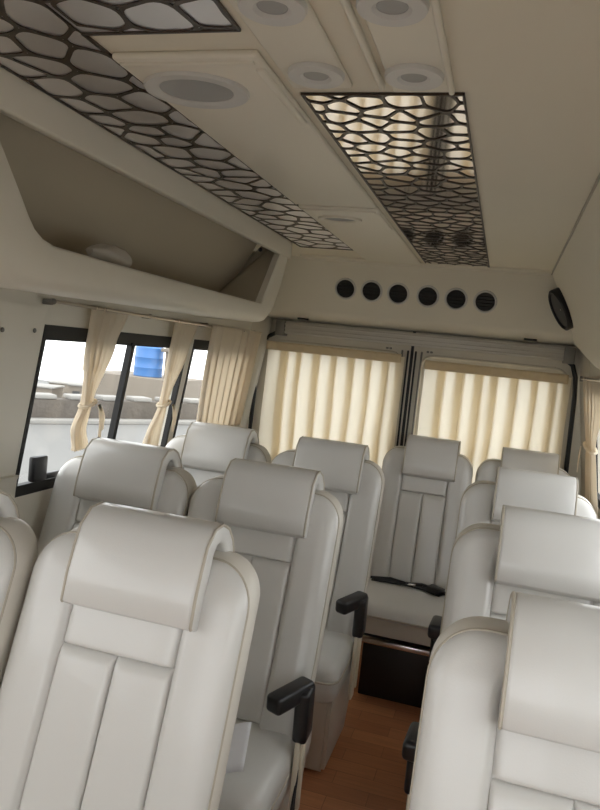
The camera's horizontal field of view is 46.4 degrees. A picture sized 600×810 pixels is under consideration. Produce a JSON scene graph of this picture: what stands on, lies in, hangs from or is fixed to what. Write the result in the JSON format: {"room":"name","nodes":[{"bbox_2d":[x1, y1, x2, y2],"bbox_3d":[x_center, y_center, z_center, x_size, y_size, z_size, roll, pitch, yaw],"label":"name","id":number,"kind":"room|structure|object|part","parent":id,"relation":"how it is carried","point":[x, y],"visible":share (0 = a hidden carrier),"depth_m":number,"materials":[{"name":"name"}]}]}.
{"room":"vehicle interior","nodes":[
{"label":"vehicle interior","id":0,"kind":"room"},
{"bbox_2d":[0,248,257,543],"bbox_3d":[-0.924,0.271,1.660,0.187,1.910,4.640,7,5,16],"label":"wall","id":1,"kind":"structure","parent":0,"point":[23,315],"depth_m":2.01,"materials":[{"name":"beige plastic"}]},
{"bbox_3d":[-0.977,0.569,1.706,0.032,0.700,0.770,7,5,16],"label":"wall trim","id":2,"kind":"part","parent":1,"relation":"part of","materials":[{"name":"beige plastic"}]},
{"bbox_2d":[15,324,184,497],"bbox_3d":[-0.668,-0.002,2.500,0.099,0.520,0.960,7,5,16],"label":"window","id":3,"kind":"structure","parent":1,"relation":"in","point":[39,479],"depth_m":2.21,"materials":[{"name":"black rubber"}]},
{"bbox_2d":[0,67,291,321],"bbox_3d":[-0.569,-0.471,1.840,0.321,0.395,2.855,7,5,16],"label":"bin","id":4,"kind":"object","parent":1,"relation":"attached to","point":[69,185],"visible":0.99,"depth_m":1.85,"materials":[{"name":"beige plastic"}]},
{"bbox_2d":[86,244,131,266],"bbox_3d":[-0.514,-0.405,1.903,0.074,0.064,0.200,7,5,16],"label":"cloth bundle","id":5,"kind":"object","parent":4,"relation":"in","point":[105,252],"visible":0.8,"depth_m":1.86,"materials":[{"name":"beige fabric"}]},
{"bbox_3d":[-0.365,-0.455,2.094,0.061,0.365,2.055,7,5,16],"label":"frame","id":6,"kind":"part","parent":4,"relation":"part of","materials":[{"name":"beige plastic"}]},
{"bbox_3d":[-0.243,-0.567,2.906,0.235,0.296,0.230,7,5,16],"label":"panel","id":7,"kind":"part","parent":4,"relation":"part of","materials":[{"name":"beige plastic"}]},
{"bbox_2d":[42,298,254,331],"bbox_3d":[-0.471,-0.330,2.755,0.042,0.018,1.668,7,5,16],"label":"curtain rod","id":8,"kind":"object","parent":1,"relation":"attached to","point":[53,301],"visible":0.79,"depth_m":2.29,"materials":[{"name":"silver metal"}]},
{"bbox_2d":[70,307,127,451],"bbox_3d":[-0.661,-0.082,2.289,0.089,0.468,0.212,7,5,16],"label":"curtain","id":9,"kind":"object","parent":8,"relation":"hanging from","point":[104,330],"visible":0.98,"depth_m":2.25,"materials":[{"name":"beige fabric"}]},
{"bbox_2d":[142,319,197,445],"bbox_3d":[-0.516,-0.084,2.808,0.096,0.515,0.255,7,5,16],"label":"curtain","id":10,"kind":"object","parent":8,"relation":"hanging from","point":[183,334],"visible":0.94,"depth_m":2.79,"materials":[{"name":"beige fabric"}]},
{"bbox_2d":[196,325,261,425],"bbox_3d":[-0.350,-0.122,3.308,0.118,0.486,0.580,7,5,16],"label":"curtain","id":11,"kind":"object","parent":8,"relation":"hanging from","point":[232,352],"visible":0.91,"depth_m":3.31,"materials":[{"name":"beige fabric"}]},
{"bbox_2d":[172,339,208,438],"bbox_3d":[-0.433,-0.042,3.305,0.099,0.520,0.620,7,5,16],"label":"window","id":12,"kind":"structure","parent":1,"relation":"in","point":[198,344],"depth_m":3.02,"materials":[{"name":"black metal"}]},
{"bbox_2d":[235,315,272,427],"bbox_3d":[-0.318,0.292,3.752,0.146,1.660,0.230,7,5,16],"label":"trim","id":13,"kind":"structure","parent":1,"relation":"attached to","point":[264,326],"depth_m":3.78,"materials":[{"name":"beige paint"}]},
{"bbox_2d":[90,0,599,270],"bbox_3d":[-0.002,-0.594,1.379,1.820,0.042,4.700,7,5,16],"label":"ceiling","id":14,"kind":"structure","parent":0,"point":[527,71],"depth_m":1.17,"materials":[{"name":"beige plastic"}]},
{"bbox_2d":[0,0,353,250],"bbox_3d":[-0.139,-0.613,1.752,0.512,0.005,2.746,7,5,16],"label":"ceiling panel","id":15,"kind":"object","parent":14,"relation":"in","point":[48,45],"visible":0.93,"depth_m":1.32,"materials":[{"name":"brown metal"}]},
{"bbox_2d":[112,49,376,207],"bbox_3d":[-0.041,-0.589,1.641,0.260,0.018,1.070,7,5,16],"label":"ceiling panel","id":16,"kind":"object","parent":14,"relation":"attached to","point":[270,133],"visible":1,"depth_m":1.46,"materials":[{"name":"beige plastic"}]},
{"bbox_2d":[143,71,249,108],"bbox_3d":[-0.187,-0.567,1.265,0.196,0.007,0.164,7,5,16],"label":"ceiling speaker","id":17,"kind":"object","parent":16,"relation":"attached to","point":[183,88],"visible":1,"depth_m":1.26,"materials":[{"name":"white plastic"}]},
{"bbox_2d":[228,0,351,87],"bbox_3d":[-0.100,-0.527,0.731,0.107,0.010,0.995,7,5,16],"label":"ceiling panel","id":18,"kind":"object","parent":14,"relation":"attached to","point":[307,40],"visible":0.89,"depth_m":1.04,"materials":[{"name":"beige plastic"}]},
{"bbox_2d":[237,0,307,26],"bbox_3d":[-0.037,-0.527,0.928,0.094,0.008,0.094,7,5,16],"label":"recessed light","id":19,"kind":"object","parent":18,"relation":"attached to","point":[279,13],"visible":1,"depth_m":0.94,"materials":[{"name":"white plastic"}]},
{"bbox_2d":[288,61,344,88],"bbox_3d":[0.026,-0.538,1.144,0.094,0.008,0.094,7,5,16],"label":"recessed light","id":20,"kind":"object","parent":18,"relation":"attached to","point":[316,75],"visible":1,"depth_m":1.14,"materials":[{"name":"white plastic"}]},
{"bbox_2d":[298,205,420,263],"bbox_3d":[0.276,-0.643,2.727,0.260,0.018,1.135,7,5,16],"label":"ceiling panel","id":21,"kind":"object","parent":14,"relation":"attached to","point":[375,238],"visible":0.97,"depth_m":2.58,"materials":[{"name":"beige plastic"}]},
{"bbox_2d":[318,215,361,223],"bbox_3d":[0.134,-0.620,2.339,0.150,0.007,0.100,7,5,16],"label":"ceiling speaker","id":22,"kind":"object","parent":21,"relation":"attached to","point":[327,218],"visible":1,"depth_m":2.33,"materials":[{"name":"grey plastic"}]},
{"bbox_2d":[340,0,384,89],"bbox_3d":[-0.001,-0.513,0.705,0.010,0.012,1.000,7,5,16],"label":"rib","id":23,"kind":"object","parent":14,"relation":"attached to","point":[346,4],"visible":1,"depth_m":1.01,"materials":[{"name":"beige plastic"}]},
{"bbox_2d":[301,92,489,267],"bbox_3d":[0.439,-0.593,2.244,0.290,0.005,2.139,7,5,16],"label":"ceiling panel","id":24,"kind":"object","parent":14,"relation":"in","point":[413,151],"visible":0.94,"depth_m":1.60,"materials":[{"name":"brown metal"}]},
{"bbox_2d":[366,0,447,91],"bbox_3d":[0.064,-0.507,0.694,0.096,0.010,1.015,7,5,16],"label":"ceiling panel","id":25,"kind":"object","parent":14,"relation":"attached to","point":[418,42],"visible":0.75,"depth_m":1.01,"materials":[{"name":"beige plastic"}]},
{"bbox_2d":[356,0,429,26],"bbox_3d":[0.118,-0.508,0.895,0.094,0.008,0.094,7,5,16],"label":"recessed light","id":26,"kind":"object","parent":25,"relation":"attached to","point":[389,13],"visible":1,"depth_m":0.90,"materials":[{"name":"white plastic"}]},
{"bbox_2d":[384,63,443,90],"bbox_3d":[0.181,-0.519,1.110,0.094,0.008,0.094,7,5,16],"label":"recessed light","id":27,"kind":"object","parent":25,"relation":"attached to","point":[405,76],"visible":1,"depth_m":1.10,"materials":[{"name":"white plastic"}]},
{"bbox_2d":[430,0,454,94],"bbox_3d":[0.112,-0.500,0.684,0.010,0.012,1.022,7,5,16],"label":"rib","id":28,"kind":"object","parent":14,"relation":"attached to","point":[435,4],"visible":1,"depth_m":0.99,"materials":[{"name":"beige plastic"}]},
{"bbox_2d":[298,642,420,809],"bbox_3d":[-0.204,1.349,1.534,1.900,0.060,4.700,7,5,16],"label":"floor","id":29,"kind":"structure","parent":0,"point":[365,769],"depth_m":2.51,"materials":[{"name":"brown wood"}]},
{"bbox_2d":[0,490,37,687],"bbox_3d":[-0.865,0.712,1.273,0.460,1.108,0.598,7,5,16],"label":"seat","id":30,"kind":"object","parent":29,"relation":"on","point":[18,541],"visible":0.99,"depth_m":1.37,"materials":[{"name":"leather"}]},
{"bbox_3d":[-0.816,0.526,1.362,0.454,0.612,0.277,7,5,16],"label":"backrest","id":31,"kind":"part","parent":30,"relation":"part of","materials":[{"name":"leather"}]},
{"bbox_2d":[38,437,196,555],"bbox_3d":[-0.648,0.675,2.016,0.460,1.108,0.598,7,5,16],"label":"seat","id":32,"kind":"object","parent":29,"relation":"on","point":[133,474],"visible":0.32,"depth_m":2.12,"materials":[{"name":"leather"}]},
{"bbox_3d":[-0.621,0.576,2.067,0.235,0.402,0.148,7,5,16],"label":"panel","id":33,"kind":"part","parent":32,"relation":"part of","materials":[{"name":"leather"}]},
{"bbox_3d":[-0.567,0.298,2.134,0.235,0.146,0.062,7,5,16],"label":"panel","id":34,"kind":"part","parent":32,"relation":"part of","materials":[{"name":"leather"}]},
{"bbox_2d":[0,501,259,809],"bbox_3d":[-0.392,0.768,1.190,0.489,1.108,0.598,7,5,16],"label":"seat","id":35,"kind":"object","parent":29,"relation":"on","point":[121,688],"visible":1,"depth_m":1.27,"materials":[{"name":"leather"}]},
{"bbox_3d":[-0.379,0.667,1.244,0.235,0.402,0.148,7,5,16],"label":"panel","id":36,"kind":"part","parent":35,"relation":"part of","materials":[{"name":"leather"}]},
{"bbox_3d":[-0.324,0.389,1.312,0.235,0.146,0.062,7,5,16],"label":"panel","id":37,"kind":"part","parent":35,"relation":"part of","materials":[{"name":"leather"}]},
{"bbox_2d":[165,421,270,487],"bbox_3d":[-0.445,0.640,2.711,0.460,1.108,0.598,7,5,16],"label":"seat","id":38,"kind":"object","parent":29,"relation":"on","point":[206,450],"visible":0.24,"depth_m":2.81,"materials":[{"name":"leather"}]},
{"bbox_3d":[-0.364,0.264,2.829,0.235,0.146,0.062,7,5,16],"label":"panel","id":39,"kind":"part","parent":38,"relation":"part of","materials":[{"name":"leather"}]},
{"bbox_2d":[187,458,343,809],"bbox_3d":[-0.189,0.733,1.885,0.489,1.108,0.598,7,5,16],"label":"seat","id":40,"kind":"object","parent":29,"relation":"on","point":[281,519],"visible":0.57,"depth_m":1.92,"materials":[{"name":"leather"}]},
{"bbox_2d":[225,722,251,773],"bbox_3d":[-0.149,0.801,1.637,0.058,0.117,0.031,6,5,2],"label":"paper sheet","id":41,"kind":"object","parent":40,"relation":"on","point":[237,754],"visible":0.75,"depth_m":1.64,"materials":[{"name":"white"}]},
{"bbox_3d":[-0.121,0.355,2.007,0.235,0.146,0.062,7,5,16],"label":"panel","id":42,"kind":"part","parent":40,"relation":"part of","materials":[{"name":"leather"}]},
{"bbox_3d":[-0.176,0.633,1.939,0.235,0.402,0.148,7,5,16],"label":"panel","id":43,"kind":"part","parent":40,"relation":"part of","materials":[{"name":"leather"}]},
{"bbox_2d":[218,718,311,809],"bbox_3d":[-0.243,0.906,1.826,0.452,0.140,0.430,7,5,16],"label":"cushion","id":44,"kind":"object","parent":40,"relation":"on","point":[268,774],"depth_m":1.70,"materials":[{"name":"leather"}]},
{"bbox_3d":[-0.023,0.721,1.738,0.048,0.053,0.141,10,6,40],"label":"armrest","id":45,"kind":"part","parent":40,"relation":"part of","materials":[{"name":"black plastic"}]},
{"bbox_3d":[-0.252,1.126,1.891,0.418,0.316,0.450,7,5,16],"label":"seat","id":46,"kind":"part","parent":40,"relation":"part of","materials":[{"name":"white leather"}]},
{"bbox_3d":[0.010,0.778,1.772,0.038,0.144,0.080,7,5,16],"label":"armrest arm","id":47,"kind":"part","parent":40,"relation":"part of","materials":[{"name":"black plastic"}]},
{"bbox_2d":[271,436,384,771],"bbox_3d":[0.014,0.699,2.580,0.489,1.108,0.598,7,5,16],"label":"seat","id":48,"kind":"object","parent":29,"relation":"on","point":[357,482],"visible":0.44,"depth_m":2.58,"materials":[{"name":"leather"}]},
{"bbox_3d":[0.049,0.512,2.673,0.454,0.612,0.277,7,5,16],"label":"backrest","id":49,"kind":"part","parent":48,"relation":"part of","materials":[{"name":"leather"}]},
{"bbox_3d":[-0.049,1.091,2.586,0.418,0.316,0.450,7,5,16],"label":"seat","id":50,"kind":"part","parent":48,"relation":"part of","materials":[{"name":"white leather"}]},
{"bbox_3d":[0.027,0.598,2.635,0.235,0.402,0.148,7,5,16],"label":"panel","id":51,"kind":"part","parent":48,"relation":"part of","materials":[{"name":"leather"}]},
{"bbox_3d":[0.082,0.320,2.702,0.235,0.146,0.062,7,5,16],"label":"panel","id":52,"kind":"part","parent":48,"relation":"part of","materials":[{"name":"leather"}]},
{"bbox_2d":[314,628,361,702],"bbox_3d":[-0.040,0.872,2.521,0.452,0.140,0.430,7,5,16],"label":"cushion","id":53,"kind":"object","parent":48,"relation":"on","point":[338,655],"depth_m":2.35,"materials":[{"name":"leather"}]},
{"bbox_3d":[0.180,0.687,2.433,0.048,0.053,0.141,10,6,40],"label":"armrest","id":54,"kind":"part","parent":48,"relation":"part of","materials":[{"name":"black plastic"}]},
{"bbox_3d":[0.213,0.744,2.467,0.038,0.144,0.080,7,5,16],"label":"armrest arm","id":55,"kind":"part","parent":48,"relation":"part of","materials":[{"name":"black plastic"}]},
{"bbox_2d":[358,633,429,707],"bbox_3d":[0.440,1.112,3.034,0.370,0.305,0.282,7,5,16],"label":"platform","id":56,"kind":"object","parent":29,"relation":"on","point":[394,670],"visible":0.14,"depth_m":2.97,"materials":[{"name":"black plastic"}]},
{"bbox_2d":[363,633,429,648],"bbox_3d":[0.456,1.011,3.046,0.350,0.017,0.240,7,5,16],"label":"shelf","id":57,"kind":"object","parent":56,"relation":"attached to","point":[365,634],"depth_m":2.96,"materials":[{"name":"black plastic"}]},
{"bbox_2d":[364,434,472,645],"bbox_3d":[0.509,0.557,3.085,0.414,0.802,0.598,7,5,16],"label":"seat","id":58,"kind":"object","parent":56,"relation":"on","point":[427,478],"visible":0.85,"depth_m":3.17,"materials":[{"name":"leather"}]},
{"bbox_3d":[0.463,0.914,3.082,0.373,0.085,0.450,7,5,16],"label":"seat","id":59,"kind":"part","parent":58,"relation":"part of","materials":[{"name":"beige leather"}]},
{"bbox_2d":[366,579,444,629],"bbox_3d":[0.457,0.846,3.032,0.407,0.066,0.430,7,5,16],"label":"cushion","id":60,"kind":"object","parent":58,"relation":"on","point":[405,603],"depth_m":2.92,"materials":[{"name":"leather"}]},
{"bbox_3d":[0.532,0.608,3.188,0.212,0.401,0.093,7,5,16],"label":"panel","id":61,"kind":"part","parent":58,"relation":"part of","materials":[{"name":"leather"}]},
{"bbox_3d":[0.551,0.522,3.216,0.409,0.611,0.191,7,5,16],"label":"backrest","id":62,"kind":"part","parent":58,"relation":"part of","materials":[{"name":"leather"}]},
{"bbox_3d":[0.576,0.332,3.219,0.212,0.146,0.042,7,5,16],"label":"panel","id":63,"kind":"part","parent":58,"relation":"part of","materials":[{"name":"leather"}]},
{"bbox_2d":[402,504,599,809],"bbox_3d":[0.498,0.827,1.600,0.508,1.108,0.598,7,5,16],"label":"seat","id":64,"kind":"object","parent":29,"relation":"on","point":[555,555],"visible":0.35,"depth_m":1.71,"materials":[{"name":"leather"}]},
{"bbox_3d":[0.267,0.818,1.610,0.038,0.144,0.080,7,5,16],"label":"armrest arm","id":65,"kind":"part","parent":64,"relation":"part of","materials":[{"name":"black plastic"}]},
{"bbox_3d":[0.263,0.762,1.583,0.048,0.051,0.101,8,5,20],"label":"armrest","id":66,"kind":"part","parent":64,"relation":"part of","materials":[{"name":"black plastic"}]},
{"bbox_3d":[0.540,0.730,1.647,0.235,0.402,0.148,7,5,16],"label":"panel","id":67,"kind":"part","parent":64,"relation":"part of","materials":[{"name":"leather"}]},
{"bbox_3d":[0.562,0.644,1.685,0.454,0.612,0.277,7,5,16],"label":"backrest","id":68,"kind":"part","parent":64,"relation":"part of","materials":[{"name":"leather"}]},
{"bbox_3d":[0.595,0.453,1.714,0.235,0.146,0.062,7,5,16],"label":"panel","id":69,"kind":"part","parent":64,"relation":"part of","materials":[{"name":"leather"}]},
{"bbox_2d":[407,591,599,809],"bbox_3d":[0.305,0.863,0.902,0.500,1.108,0.598,7,5,16],"label":"seat","id":70,"kind":"object","parent":29,"relation":"on","point":[510,715],"visible":1,"depth_m":1.02,"materials":[{"name":"leather"}]},
{"bbox_3d":[0.352,0.767,0.947,0.235,0.402,0.148,7,5,16],"label":"panel","id":71,"kind":"part","parent":70,"relation":"part of","materials":[{"name":"leather"}]},
{"bbox_3d":[0.406,0.489,1.015,0.235,0.146,0.062,7,5,16],"label":"panel","id":72,"kind":"part","parent":70,"relation":"part of","materials":[{"name":"leather"}]},
{"bbox_2d":[428,466,596,660],"bbox_3d":[0.683,0.790,2.300,0.508,1.108,0.598,7,5,16],"label":"seat","id":73,"kind":"object","parent":29,"relation":"on","point":[482,501],"visible":0.18,"depth_m":2.40,"materials":[{"name":"leather"}]},
{"bbox_3d":[0.452,0.781,2.311,0.038,0.144,0.080,7,5,16],"label":"armrest arm","id":74,"kind":"part","parent":73,"relation":"part of","materials":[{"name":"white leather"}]},
{"bbox_3d":[0.448,0.726,2.283,0.048,0.051,0.101,8,5,20],"label":"armrest","id":75,"kind":"part","parent":73,"relation":"part of","materials":[{"name":"black plastic"}]},
{"bbox_3d":[0.747,0.607,2.386,0.454,0.612,0.277,7,5,16],"label":"backrest","id":76,"kind":"part","parent":73,"relation":"part of","materials":[{"name":"leather"}]},
{"bbox_2d":[475,447,568,481],"bbox_3d":[0.922,0.610,2.978,0.419,0.801,0.598,7,5,16],"label":"seat","id":77,"kind":"object","parent":29,"relation":"on","point":[516,458],"visible":0.12,"depth_m":3.10,"materials":[{"name":"leather"}]},
{"bbox_3d":[0.964,0.574,3.108,0.413,0.610,0.191,7,5,16],"label":"backrest","id":78,"kind":"part","parent":77,"relation":"part of","materials":[{"name":"leather"}]},
{"bbox_2d":[247,376,580,494],"bbox_3d":[0.550,0.266,3.693,1.900,2.000,0.035,7,5,16],"label":"wall","id":79,"kind":"structure","parent":0,"point":[575,447],"depth_m":3.44,"materials":[{"name":"beige paint"}]},
{"bbox_2d":[248,318,412,446],"bbox_3d":[0.100,0.354,3.774,0.837,1.580,0.071,7,5,16],"label":"door","id":80,"kind":"structure","parent":79,"relation":"in","point":[405,350],"depth_m":3.71,"materials":[{"name":"beige paint"}]},
{"bbox_2d":[259,341,404,468],"bbox_3d":[0.149,0.043,3.707,0.751,0.697,0.041,7,5,16],"label":"curtain","id":81,"kind":"object","parent":80,"relation":"attached to","point":[331,393],"visible":0.86,"depth_m":3.69,"materials":[{"name":"beige fabric"}]},
{"bbox_3d":[0.153,0.014,3.733,0.740,0.668,0.016,7,5,16],"label":"window moulding","id":82,"kind":"part","parent":80,"relation":"part of","materials":[{"name":"beige paint"}]},
{"bbox_2d":[335,278,355,299],"bbox_3d":[0.227,-0.580,3.493,0.110,0.105,0.041,7,5,12],"label":"air vent","id":83,"kind":"object","parent":79,"relation":"attached to","point":[345,288],"visible":1,"depth_m":3.49,"materials":[{"name":"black plastic"}]},
{"bbox_2d":[337,280,353,297],"bbox_3d":[0.227,-0.580,3.494,0.091,0.091,0.003,7,22,16],"label":"vent grille","id":84,"kind":"object","parent":83,"relation":"on","point":[345,288],"depth_m":3.49,"materials":[{"name":"black plastic"}]},
{"bbox_2d":[361,280,381,301],"bbox_3d":[0.353,-0.562,3.457,0.110,0.105,0.041,7,5,12],"label":"air vent","id":85,"kind":"object","parent":79,"relation":"attached to","point":[371,290],"visible":1,"depth_m":3.46,"materials":[{"name":"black plastic"}]},
{"bbox_2d":[363,282,379,299],"bbox_3d":[0.353,-0.562,3.459,0.091,0.091,0.003,7,22,16],"label":"vent grille","id":86,"kind":"object","parent":85,"relation":"on","point":[371,290],"depth_m":3.46,"materials":[{"name":"black plastic"}]},
{"bbox_2d":[387,283,408,304],"bbox_3d":[0.480,-0.544,3.422,0.110,0.105,0.041,7,5,12],"label":"air vent","id":87,"kind":"object","parent":79,"relation":"attached to","point":[397,293],"visible":1,"depth_m":3.42,"materials":[{"name":"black plastic"}]},
{"bbox_2d":[389,285,406,302],"bbox_3d":[0.480,-0.544,3.423,0.091,0.091,0.003,7,22,16],"label":"vent grille","id":88,"kind":"object","parent":87,"relation":"on","point":[397,293],"depth_m":3.42,"materials":[{"name":"black plastic"}]},
{"bbox_2d":[400,331,415,445],"bbox_3d":[0.512,0.405,3.672,0.024,1.580,0.030,7,5,16],"label":"trim","id":89,"kind":"structure","parent":79,"relation":"attached to","point":[412,347],"depth_m":3.62,"materials":[{"name":"black rubber"}]},
{"bbox_2d":[268,254,575,345],"bbox_3d":[0.610,-0.519,3.426,1.710,0.312,0.360,7,5,16],"label":"trim","id":90,"kind":"structure","parent":79,"relation":"attached to","point":[522,311],"depth_m":3.40,"materials":[{"name":"beige plastic"}]},
{"bbox_3d":[0.569,-0.662,3.292,1.170,0.015,0.095,7,5,16],"label":"cornice moulding","id":91,"kind":"part","parent":90,"relation":"part of","materials":[{"name":"beige plastic"}]},
{"bbox_2d":[275,320,578,472],"bbox_3d":[0.546,0.413,3.623,1.546,1.580,0.115,7,5,16],"label":"door","id":92,"kind":"structure","parent":79,"relation":"in","point":[421,354],"depth_m":3.50,"materials":[{"name":"beige paint"}]},
{"bbox_3d":[0.595,-0.325,3.549,1.502,0.080,0.070,7,5,16],"label":"door header rail","id":93,"kind":"part","parent":92,"relation":"part of","materials":[{"name":"beige plastic"}]},
{"bbox_3d":[0.929,0.112,3.512,0.725,0.668,0.016,7,5,16],"label":"window moulding","id":94,"kind":"part","parent":92,"relation":"part of","materials":[{"name":"beige fabric"}]},
{"bbox_2d":[417,360,571,482],"bbox_3d":[0.938,0.152,3.482,0.707,0.680,0.041,7,5,16],"label":"curtain","id":95,"kind":"object","parent":92,"relation":"attached to","point":[486,409],"visible":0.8,"depth_m":3.47,"materials":[{"name":"beige fabric"}]},
{"bbox_2d":[416,285,438,307],"bbox_3d":[0.617,-0.525,3.383,0.110,0.105,0.041,7,5,12],"label":"air vent","id":96,"kind":"object","parent":79,"relation":"attached to","point":[427,296],"visible":1,"depth_m":3.38,"materials":[{"name":"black plastic"}]},
{"bbox_2d":[418,287,436,305],"bbox_3d":[0.618,-0.525,3.385,0.091,0.091,0.003,7,22,16],"label":"vent grille","id":97,"kind":"object","parent":96,"relation":"on","point":[427,296],"depth_m":3.38,"materials":[{"name":"black plastic"}]},
{"bbox_2d":[444,288,467,309],"bbox_3d":[0.746,-0.506,3.347,0.110,0.105,0.041,7,5,12],"label":"air vent","id":98,"kind":"object","parent":79,"relation":"attached to","point":[455,298],"visible":1,"depth_m":3.35,"materials":[{"name":"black plastic"}]},
{"bbox_2d":[447,290,465,307],"bbox_3d":[0.747,-0.507,3.349,0.091,0.091,0.003,7,22,16],"label":"vent grille","id":99,"kind":"object","parent":98,"relation":"on","point":[455,298],"depth_m":3.35,"materials":[{"name":"black plastic"}]},
{"bbox_2d":[473,290,496,312],"bbox_3d":[0.876,-0.488,3.311,0.110,0.105,0.041,7,5,12],"label":"air vent","id":100,"kind":"object","parent":79,"relation":"attached to","point":[485,301],"visible":1,"depth_m":3.31,"materials":[{"name":"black plastic"}]},
{"bbox_2d":[475,293,494,310],"bbox_3d":[0.876,-0.488,3.312,0.091,0.091,0.003,7,22,16],"label":"vent grille","id":101,"kind":"object","parent":100,"relation":"on","point":[483,301],"depth_m":3.31,"materials":[{"name":"black plastic"}]},
{"bbox_2d":[590,362,599,518],"bbox_3d":[0.702,0.477,1.195,0.187,1.910,4.640,7,5,16],"label":"wall","id":102,"kind":"structure","parent":0,"point":[594,372],"depth_m":3.09,"materials":[{"name":"beige plastic"}]},
{"bbox_2d":[548,288,572,330],"bbox_3d":[1.181,-0.433,3.155,0.125,0.188,0.113,5,5,-10],"label":"speaker","id":103,"kind":"object","parent":102,"relation":"attached to","point":[556,299],"visible":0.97,"depth_m":3.14},
{"bbox_2d":[551,173,599,274],"bbox_3d":[0.528,-0.489,1.073,0.008,0.007,4.400,7,5,16],"label":"trim","id":104,"kind":"structure","parent":102,"relation":"attached to","point":[598,177],"depth_m":1.97,"materials":[{"name":"beige plastic"}]},
{"bbox_2d":[552,180,599,369],"bbox_3d":[0.652,-0.248,1.101,0.285,0.472,4.500,7,5,16],"label":"trim","id":105,"kind":"structure","parent":102,"relation":"attached to","point":[576,273],"depth_m":2.44,"materials":[{"name":"beige plastic"}]},
{"bbox_2d":[579,349,589,497],"bbox_3d":[1.289,0.496,3.293,0.146,1.660,0.230,7,5,16],"label":"trim","id":106,"kind":"structure","parent":102,"relation":"attached to","point":[584,363],"depth_m":3.34,"materials":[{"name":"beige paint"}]},
{"bbox_2d":[579,376,599,381],"bbox_3d":[1.185,-0.100,2.820,0.042,0.024,0.700,7,5,16],"label":"curtain rod","id":107,"kind":"object","parent":102,"relation":"attached to","point":[581,377],"visible":0.59,"depth_m":2.83,"materials":[{"name":"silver metal"}]},
{"bbox_2d":[577,376,599,518],"bbox_3d":[1.181,0.170,2.822,0.101,0.560,0.623,7,5,16],"label":"curtain","id":108,"kind":"object","parent":107,"relation":"hanging from","point":[591,390],"visible":0.93,"depth_m":2.86,"materials":[{"name":"beige fabric"}]},
{"bbox_3d":[1.173,-0.102,2.823,0.011,0.011,0.700,7,5,16],"label":"rod","id":109,"kind":"part","parent":107,"relation":"part of","materials":[{"name":"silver metal"}]},
{"bbox_2d":[596,442,599,508],"bbox_3d":[1.125,0.186,2.481,0.099,0.520,1.270,7,5,16],"label":"window","id":110,"kind":"structure","parent":102,"relation":"in","point":[598,494],"depth_m":3.08,"materials":[{"name":"black metal"}]},
{"label":"outside","id":111,"kind":"structure","parent":0,"visible":0},
{"bbox_2d":[18,424,189,483],"bbox_3d":[-14.130,-0.410,14.535,85.000,0.001,100.000,7,5,16],"label":"ground","id":112,"kind":"structure","parent":111,"point":[53,441],"depth_m":13.60,"materials":[{"name":"concrete"}]},
{"bbox_2d":[30,392,198,424],"bbox_3d":[-3.267,0.148,17.763,25.000,0.620,0.771,2,6,-42],"label":"wall","id":113,"kind":"structure","parent":112,"relation":"on","point":[47,408],"depth_m":16.48,"materials":[{"name":"concrete"}]},
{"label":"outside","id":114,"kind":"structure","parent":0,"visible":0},
{"bbox_2d":[38,379,48,383],"bbox_3d":[-54.095,3.481,241.243,406.000,41.406,312.000,7,5,16],"label":"hills","id":115,"kind":"structure","parent":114,"point":[39,380],"depth_m":422.62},
{"bbox_2d":[36,383,64,397],"bbox_3d":[-33.501,3.080,90.451,4.000,11.400,4.400,6,5,0],"label":"house","id":116,"kind":"structure","parent":115,"relation":"on","point":[57,390],"depth_m":88.99,"materials":[{"name":"paint"}]},
{"bbox_2d":[47,380,71,397],"bbox_3d":[-37.389,2.335,110.475,4.400,12.000,4.400,6,5,-3],"label":"house","id":117,"kind":"structure","parent":115,"relation":"on","point":[54,382],"depth_m":108.10,"materials":[{"name":"paint"}]},
{"bbox_2d":[67,382,82,393],"bbox_3d":[-28.081,2.753,90.436,4.000,11.000,4.400,5,5,-11],"label":"house","id":118,"kind":"structure","parent":115,"relation":"on","point":[74,387],"depth_m":87.91,"materials":[{"name":"paint"}]},
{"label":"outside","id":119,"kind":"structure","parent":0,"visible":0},
{"bbox_2d":[94,371,201,400],"bbox_3d":[-4.941,1.651,21.758,2.800,5.160,2.400,7,5,16],"label":"building","id":120,"kind":"structure","parent":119,"point":[149,387],"depth_m":20.53,"materials":[{"name":"paint"}]},
{"bbox_2d":[133,346,163,377],"bbox_3d":[-4.545,-1.359,21.076,0.870,1.000,0.870,5,5,-13],"label":"water tank","id":121,"kind":"object","parent":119,"relation":"on","point":[148,361],"visible":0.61,"depth_m":20.72,"materials":[{"name":"blue plastic"}]},
{"bbox_2d":[161,348,168,378],"bbox_3d":[-3.883,-1.297,20.781,0.400,1.060,0.400,7,5,16],"label":"pillar","id":122,"kind":"structure","parent":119,"relation":"on","point":[166,350],"depth_m":20.68,"materials":[{"name":"paint"}]}
]}

